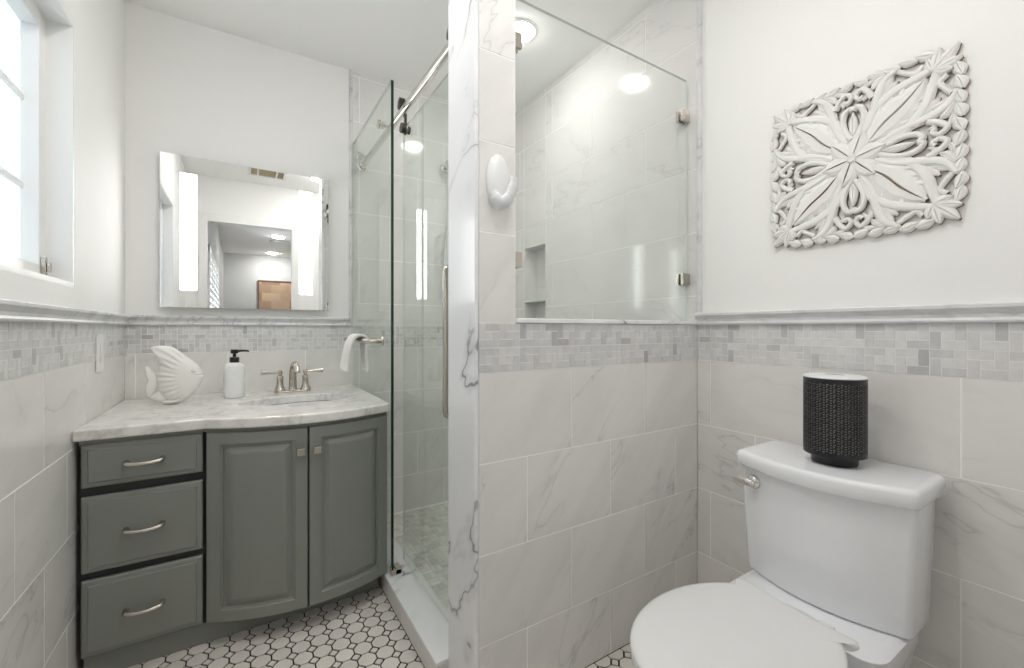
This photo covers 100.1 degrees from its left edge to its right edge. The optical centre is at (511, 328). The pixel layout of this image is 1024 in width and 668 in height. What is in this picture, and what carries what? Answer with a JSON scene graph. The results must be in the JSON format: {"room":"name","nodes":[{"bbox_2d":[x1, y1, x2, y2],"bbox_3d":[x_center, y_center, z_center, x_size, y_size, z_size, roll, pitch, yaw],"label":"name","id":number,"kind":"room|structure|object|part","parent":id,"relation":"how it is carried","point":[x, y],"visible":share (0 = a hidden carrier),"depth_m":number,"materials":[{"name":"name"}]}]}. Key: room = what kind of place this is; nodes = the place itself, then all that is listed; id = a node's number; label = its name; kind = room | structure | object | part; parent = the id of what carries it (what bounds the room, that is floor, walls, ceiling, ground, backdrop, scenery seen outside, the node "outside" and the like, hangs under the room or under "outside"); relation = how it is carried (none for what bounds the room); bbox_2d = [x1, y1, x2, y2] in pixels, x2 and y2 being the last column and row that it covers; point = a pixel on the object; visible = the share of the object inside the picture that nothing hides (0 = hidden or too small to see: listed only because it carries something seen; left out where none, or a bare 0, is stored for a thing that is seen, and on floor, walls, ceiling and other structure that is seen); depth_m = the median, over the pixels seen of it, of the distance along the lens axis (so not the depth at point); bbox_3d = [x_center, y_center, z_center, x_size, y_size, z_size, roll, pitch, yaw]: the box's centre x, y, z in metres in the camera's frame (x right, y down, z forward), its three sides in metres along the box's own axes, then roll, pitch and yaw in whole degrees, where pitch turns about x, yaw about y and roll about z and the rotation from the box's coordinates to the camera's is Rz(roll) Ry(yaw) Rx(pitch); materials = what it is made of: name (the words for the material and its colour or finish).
{"room":"bathroom","nodes":[
{"label":"bathroom","id":0,"kind":"room"},
{"bbox_2d":[0,0,124,667],"bbox_3d":[-1.131,-0.147,0.818,0.141,2.710,2.830,0,0,-32],"label":"wall","id":1,"kind":"structure","parent":0,"point":[51,387],"depth_m":1.29,"materials":[{"name":"white paint"}]},
{"bbox_2d":[0,0,73,286],"bbox_3d":[-1.181,-0.552,0.915,0.117,0.839,1.009,0,0,-32],"label":"window","id":2,"kind":"structure","parent":1,"relation":"in","point":[37,36],"depth_m":1.28,"materials":[{"name":"white wood"}]},
{"bbox_3d":[-1.218,-0.552,0.892,0.005,0.723,0.892,0,0,-32],"label":"frosted pane","id":3,"kind":"part","parent":2,"relation":"part of","materials":[{"name":"white glass"}]},
{"bbox_2d":[0,299,130,324],"bbox_3d":[-1.068,-0.041,0.870,0.024,0.046,2.610,0,0,-32],"label":"trim","id":4,"kind":"structure","parent":1,"relation":"attached to","point":[10,310],"depth_m":1.17,"materials":[{"name":"stone"}]},
{"bbox_2d":[96,334,103,372],"bbox_3d":[-1.533,0.090,1.599,0.012,0.140,0.076,0,0,-32],"label":"switch plate","id":5,"kind":"object","parent":1,"relation":"attached to","point":[99,337],"visible":1,"depth_m":1.58,"materials":[{"name":"white plastic"}]},
{"bbox_2d":[125,2,447,514],"bbox_3d":[-0.873,-0.147,2.606,2.406,2.710,0.121,0,0,-32],"label":"wall","id":6,"kind":"structure","parent":0,"point":[192,89],"depth_m":2.39,"materials":[{"name":"white paint"}]},
{"bbox_2d":[128,315,350,325],"bbox_3d":[-1.352,-0.041,2.219,0.982,0.046,0.024,0,0,-32],"label":"trim","id":7,"kind":"structure","parent":6,"relation":"attached to","point":[135,319],"depth_m":2.18,"materials":[{"name":"stone"}]},
{"bbox_2d":[160,151,327,309],"bbox_3d":[-1.344,-0.467,2.213,0.733,0.725,0.040,0,0,-32],"label":"mirror","id":8,"kind":"object","parent":6,"relation":"attached to","point":[232,235],"visible":1,"depth_m":2.17,"materials":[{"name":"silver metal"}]},
{"bbox_2d":[349,69,352,325],"bbox_3d":[-0.934,-0.760,2.488,0.020,1.483,0.014,0,0,-32],"label":"trim","id":9,"kind":"structure","parent":6,"relation":"attached to","point":[350,70],"depth_m":2.48,"materials":[{"name":"stone"}]},
{"bbox_2d":[357,43,447,171],"bbox_3d":[-0.531,-0.962,1.967,0.075,0.068,1.324,0,0,-32],"label":"shower rail","id":10,"kind":"object","parent":6,"relation":"attached to","point":[362,165],"visible":0.72,"depth_m":1.83,"materials":[{"name":"silver metal"}]},
{"bbox_2d":[397,28,447,622],"bbox_3d":[-0.346,0.013,1.693,0.065,2.081,0.616,0,0,-32],"label":"door","id":11,"kind":"structure","parent":10,"relation":"hanging from","point":[403,128],"depth_m":1.89,"materials":[{"name":"clear"}]},
{"bbox_3d":[-0.214,0.044,1.469,0.050,0.523,0.019,0,0,-32],"label":"door handle","id":12,"kind":"part","parent":11,"relation":"part of","materials":[{"name":"silver metal"}]},
{"bbox_2d":[441,160,447,266],"bbox_3d":[-0.394,-0.588,2.774,0.103,0.989,0.105,0,0,-32],"label":"shower","id":13,"kind":"object","parent":6,"relation":"attached to","point":[444,167],"visible":0.16,"depth_m":2.75,"materials":[{"name":"silver metal"}]},
{"bbox_2d":[128,501,633,667],"bbox_3d":[-0.161,1.168,1.429,2.356,0.080,2.830,0,0,-32],"label":"floor","id":14,"kind":"structure","parent":0,"point":[363,630],"depth_m":1.60,"materials":[{"name":"tile"}]},
{"bbox_2d":[79,400,386,667],"bbox_3d":[-1.124,0.753,1.873,0.976,0.789,0.845,0,0,-32],"label":"vanity cabinet","id":15,"kind":"object","parent":14,"relation":"on","point":[188,539],"visible":0.97,"depth_m":1.55,"materials":[{"name":"grey wood"}]},
{"bbox_3d":[-1.244,0.933,1.456,0.316,0.245,0.020,0,0,-32],"label":"drawer","id":16,"kind":"part","parent":15,"relation":"part of","materials":[{"name":"grey paint"}]},
{"bbox_3d":[-1.244,0.664,1.456,0.316,0.245,0.020,0,0,-32],"label":"drawer","id":17,"kind":"part","parent":15,"relation":"part of","materials":[{"name":"grey paint"}]},
{"bbox_3d":[-1.244,0.442,1.456,0.316,0.140,0.020,0,0,-32],"label":"drawer","id":18,"kind":"part","parent":15,"relation":"part of","materials":[{"name":"grey paint"}]},
{"bbox_3d":[-1.229,0.935,1.432,0.112,0.020,0.040,0,0,-32],"label":"drawer pull","id":19,"kind":"part","parent":15,"relation":"part of","materials":[{"name":"silver metal"}]},
{"bbox_3d":[-1.229,0.666,1.432,0.112,0.020,0.040,0,0,-32],"label":"drawer pull","id":20,"kind":"part","parent":15,"relation":"part of","materials":[{"name":"silver metal"}]},
{"bbox_3d":[-1.229,0.443,1.432,0.112,0.020,0.040,0,0,-32],"label":"drawer pull","id":21,"kind":"part","parent":15,"relation":"part of","materials":[{"name":"silver metal"}]},
{"bbox_2d":[72,384,388,441],"bbox_3d":[-1.128,0.339,1.878,0.996,0.037,0.837,0,0,-32],"label":"countertop","id":22,"kind":"structure","parent":15,"relation":"on","point":[257,408],"depth_m":1.68,"materials":[{"name":"stone"}]},
{"bbox_2d":[144,346,203,403],"bbox_3d":[-1.444,0.195,1.838,0.202,0.248,0.088,0,0,-32],"label":"fish ornament","id":23,"kind":"object","parent":22,"relation":"on","point":[177,377],"visible":1,"depth_m":1.81,"materials":[{"name":"white ceramic"}]},
{"bbox_2d":[223,349,248,398],"bbox_3d":[-1.300,0.208,2.010,0.091,0.224,0.087,0,0,11],"label":"soap dispenser","id":24,"kind":"object","parent":22,"relation":"on","point":[234,371],"visible":1,"depth_m":1.98,"materials":[{"name":"white ceramic"}]},
{"bbox_2d":[223,362,244,398],"bbox_3d":[-1.301,0.238,2.011,0.087,0.164,0.087,0,0,-32],"label":"bottle","id":25,"kind":"object","parent":24,"relation":"attached to","point":[234,372],"depth_m":1.98,"materials":[{"name":"white ceramic"}]},
{"bbox_2d":[261,361,322,392],"bbox_3d":[-1.099,0.241,2.159,0.284,0.157,0.140,0,0,-32],"label":"faucet","id":26,"kind":"object","parent":22,"relation":"on","point":[294,369],"visible":1,"depth_m":2.17,"materials":[{"name":"silver metal"}]},
{"bbox_3d":[-1.198,0.220,2.141,0.095,0.032,0.023,0,0,-35],"label":"lever","id":27,"kind":"part","parent":26,"relation":"part of","materials":[{"name":"silver metal"}]},
{"bbox_3d":[-1.169,0.273,2.162,0.054,0.076,0.054,0,0,-32],"label":"handle","id":28,"kind":"part","parent":26,"relation":"part of","materials":[{"name":"silver metal"}]},
{"bbox_3d":[-1.120,0.316,2.193,0.166,0.009,0.056,0,0,-32],"label":"plate","id":29,"kind":"part","parent":26,"relation":"part of","materials":[{"name":"silver metal"}]},
{"bbox_3d":[-1.099,0.238,2.159,0.059,0.151,0.140,0,0,-32],"label":"spout","id":30,"kind":"part","parent":26,"relation":"part of","materials":[{"name":"silver metal"}]},
{"bbox_3d":[-1.071,0.273,2.224,0.054,0.076,0.054,0,0,-32],"label":"handle","id":31,"kind":"part","parent":26,"relation":"part of","materials":[{"name":"silver metal"}]},
{"bbox_3d":[-1.039,0.220,2.241,0.095,0.032,0.023,0,0,-29],"label":"lever","id":32,"kind":"part","parent":26,"relation":"part of","materials":[{"name":"silver metal"}]},
{"bbox_2d":[278,401,320,404],"bbox_3d":[-0.969,0.421,1.972,0.501,0.127,0.272,0,0,-32],"label":"sink basin","id":33,"kind":"object","parent":22,"relation":"in","point":[313,401],"visible":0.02,"depth_m":2.09,"materials":[{"name":"white ceramic"}]},
{"bbox_3d":[-0.948,0.365,1.592,0.977,0.012,0.098,0,0,-30],"label":"rail","id":34,"kind":"part","parent":15,"relation":"part of","materials":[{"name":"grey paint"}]},
{"bbox_3d":[-0.937,0.713,1.579,0.339,0.682,0.040,0,0,-15],"label":"cabinet door","id":35,"kind":"part","parent":15,"relation":"part of","materials":[{"name":"grey paint"}]},
{"bbox_3d":[-0.789,0.458,1.602,0.027,0.027,0.025,0,0,-32],"label":"door knob","id":36,"kind":"part","parent":15,"relation":"part of","materials":[{"name":"silver metal"}]},
{"bbox_3d":[-0.740,0.458,1.630,0.027,0.027,0.025,0,0,-32],"label":"door knob","id":37,"kind":"part","parent":15,"relation":"part of","materials":[{"name":"silver metal"}]},
{"bbox_3d":[-0.652,0.713,1.744,0.041,0.682,0.330,0,0,44],"label":"cabinet door","id":38,"kind":"part","parent":15,"relation":"part of","materials":[{"name":"grey paint"}]},
{"bbox_2d":[379,575,447,667],"bbox_3d":[-0.538,1.123,1.960,0.130,0.090,1.327,0,0,-32],"label":"curb","id":39,"kind":"object","parent":14,"relation":"on","point":[411,633],"visible":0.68,"depth_m":1.60,"materials":[{"name":"stone"}]},
{"bbox_2d":[383,529,447,666],"bbox_3d":[-0.538,1.070,1.961,0.135,0.014,1.327,0,0,-32],"label":"trim","id":40,"kind":"structure","parent":39,"relation":"on","point":[429,624],"depth_m":1.64,"materials":[{"name":"stone"}]},
{"bbox_2d":[353,80,401,575],"bbox_3d":[-0.707,-0.011,2.180,0.051,2.148,0.772,0,0,-32],"label":"fixed glass panel","id":41,"kind":"object","parent":40,"relation":"on","point":[395,568],"visible":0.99,"depth_m":1.87,"materials":[{"name":"clear"}]},
{"bbox_2d":[344,337,383,345],"bbox_3d":[-0.761,0.056,2.162,0.081,0.042,0.542,0,0,-32],"label":"towel bar","id":42,"kind":"object","parent":41,"relation":"attached to","point":[358,340],"visible":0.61,"depth_m":1.95,"materials":[{"name":"silver metal"}]},
{"bbox_2d":[340,333,369,371],"bbox_3d":[-0.761,0.116,2.078,0.127,0.187,0.151,0,0,-32],"label":"hand towel","id":43,"kind":"object","parent":42,"relation":"hanging from","point":[347,349],"visible":0.94,"depth_m":2.04,"materials":[{"name":"white fabric"}]},
{"bbox_2d":[630,440,945,667],"bbox_3d":[0.667,0.767,1.088,0.879,0.762,0.445,0,0,-32],"label":"toilet","id":44,"kind":"object","parent":14,"relation":"on","point":[840,559],"visible":1,"depth_m":1.09,"materials":[{"name":"white ceramic"}]},
{"bbox_3d":[0.513,0.722,1.000,0.513,0.018,0.393,0,0,-32],"label":"seat lid","id":45,"kind":"part","parent":44,"relation":"part of","materials":[{"name":"white plastic"}]},
{"bbox_3d":[0.733,0.472,1.336,0.043,0.042,0.076,0,0,-32],"label":"flush lever","id":46,"kind":"part","parent":44,"relation":"part of","materials":[{"name":"silver metal"}]},
{"bbox_3d":[0.581,0.951,1.034,0.675,0.394,0.360,0,0,-32],"label":"bowl","id":47,"kind":"part","parent":44,"relation":"part of","materials":[{"name":"white ceramic"}]},
{"bbox_2d":[803,373,867,467],"bbox_3d":[0.933,0.258,1.242,0.152,0.253,0.152,0,0,-32],"label":"speaker","id":48,"kind":"object","parent":44,"relation":"on","point":[835,405],"visible":1,"depth_m":1.19,"materials":[{"name":"black fabric"}]},
{"bbox_3d":[0.933,0.247,1.242,0.144,0.214,0.144,0,0,-32],"label":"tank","id":49,"kind":"part","parent":48,"relation":"part of","materials":[{"name":"black fabric"}]},
{"bbox_3d":[0.903,0.599,1.237,0.222,0.330,0.426,0,0,-32],"label":"tank","id":50,"kind":"part","parent":44,"relation":"part of","materials":[{"name":"white ceramic"}]},
{"bbox_3d":[0.915,0.409,1.245,0.292,0.048,0.445,0,0,-32],"label":"tank lid","id":51,"kind":"part","parent":44,"relation":"part of","materials":[{"name":"white ceramic"}]},
{"bbox_2d":[125,0,656,111],"bbox_3d":[-0.140,-1.542,1.443,2.406,0.080,2.830,0,0,-32],"label":"ceiling","id":52,"kind":"structure","parent":0,"point":[398,41],"depth_m":2.15,"materials":[{"name":"white paint"}]},
{"bbox_2d":[515,18,536,43],"bbox_3d":[0.037,-1.490,2.163,0.182,0.023,0.182,0,0,-32],"label":"recessed light","id":53,"kind":"object","parent":52,"relation":"in","point":[528,29],"visible":0.44,"depth_m":2.12,"materials":[{"name":"white plastic"}]},
{"bbox_2d":[478,0,696,667],"bbox_3d":[0.289,-0.177,1.587,1.026,2.650,0.184,0,0,-32],"label":"wall partition","id":54,"kind":"structure","parent":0,"point":[587,433],"depth_m":1.40,"materials":[{"name":"tile"}]},
{"bbox_2d":[448,0,477,667],"bbox_3d":[-0.151,-0.177,1.312,0.012,2.650,0.186,0,0,-32],"label":"door frame","id":55,"kind":"structure","parent":54,"relation":"attached to","point":[462,14],"depth_m":1.30,"materials":[{"name":"stone"}]},
{"bbox_2d":[486,154,517,209],"bbox_3d":[-0.027,-0.434,1.253,0.087,0.165,0.046,0,0,-32],"label":"wall hook","id":56,"kind":"object","parent":54,"relation":"attached to","point":[501,190],"visible":1,"depth_m":1.25,"materials":[{"name":"white plastic"}]},
{"bbox_2d":[515,318,696,324],"bbox_3d":[0.343,-0.025,1.621,0.897,0.015,0.197,0,0,-32],"label":"trim ledge","id":57,"kind":"object","parent":54,"relation":"attached to","point":[517,320],"visible":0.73,"depth_m":1.47,"materials":[{"name":"stone"}]},
{"bbox_2d":[515,0,689,320],"bbox_3d":[0.364,-0.545,1.588,0.898,1.020,0.038,0,0,-32],"label":"glass","id":58,"kind":"object","parent":57,"relation":"on","point":[683,116],"visible":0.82,"depth_m":1.79,"materials":[{"name":"clear glass"}]},
{"bbox_2d":[515,0,1023,667],"bbox_3d":[0.759,-0.147,2.009,0.221,2.710,2.830,0,0,-32],"label":"wall","id":59,"kind":"structure","parent":0,"point":[600,150],"depth_m":1.49,"materials":[{"name":"white paint"}]},
{"bbox_2d":[525,300,544,302],"bbox_3d":[0.186,-0.178,2.803,0.093,0.009,0.226,0,0,-32],"label":"niche shelf","id":60,"kind":"object","parent":59,"relation":"attached to","point":[537,301],"visible":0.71,"depth_m":2.82,"materials":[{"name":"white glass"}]},
{"bbox_2d":[697,0,701,312],"bbox_3d":[0.771,-0.784,1.771,0.014,1.436,0.022,0,0,-32],"label":"trim","id":61,"kind":"structure","parent":59,"relation":"attached to","point":[699,2],"depth_m":1.76,"materials":[{"name":"stone"}]},
{"bbox_2d":[694,301,1023,324],"bbox_3d":[1.054,-0.042,1.313,0.024,0.049,1.098,0,0,-32],"label":"trim","id":62,"kind":"structure","parent":59,"relation":"attached to","point":[995,311],"depth_m":1.26,"materials":[{"name":"stone"}]},
{"bbox_2d":[770,41,969,247],"bbox_3d":[1.046,-0.520,1.317,0.031,0.496,0.496,0,0,-32],"label":"carved wall panel","id":63,"kind":"object","parent":59,"relation":"attached to","point":[864,158],"visible":1,"depth_m":1.27,"materials":[{"name":"white paint"}]},
{"bbox_2d":[846,154,856,162],"bbox_3d":[1.046,-0.520,1.317,0.031,0.026,0.026,0,0,-32],"label":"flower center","id":64,"kind":"object","parent":63,"relation":"on","point":[850,158],"depth_m":1.31,"materials":[{"name":"white paint"}]},
{"bbox_2d":[822,130,885,186],"bbox_3d":[1.049,-0.520,1.319,0.025,0.158,0.162,0,0,-32],"label":"flower","id":65,"kind":"object","parent":63,"relation":"on","point":[851,158],"depth_m":1.31,"materials":[{"name":"white paint"}]}
]}

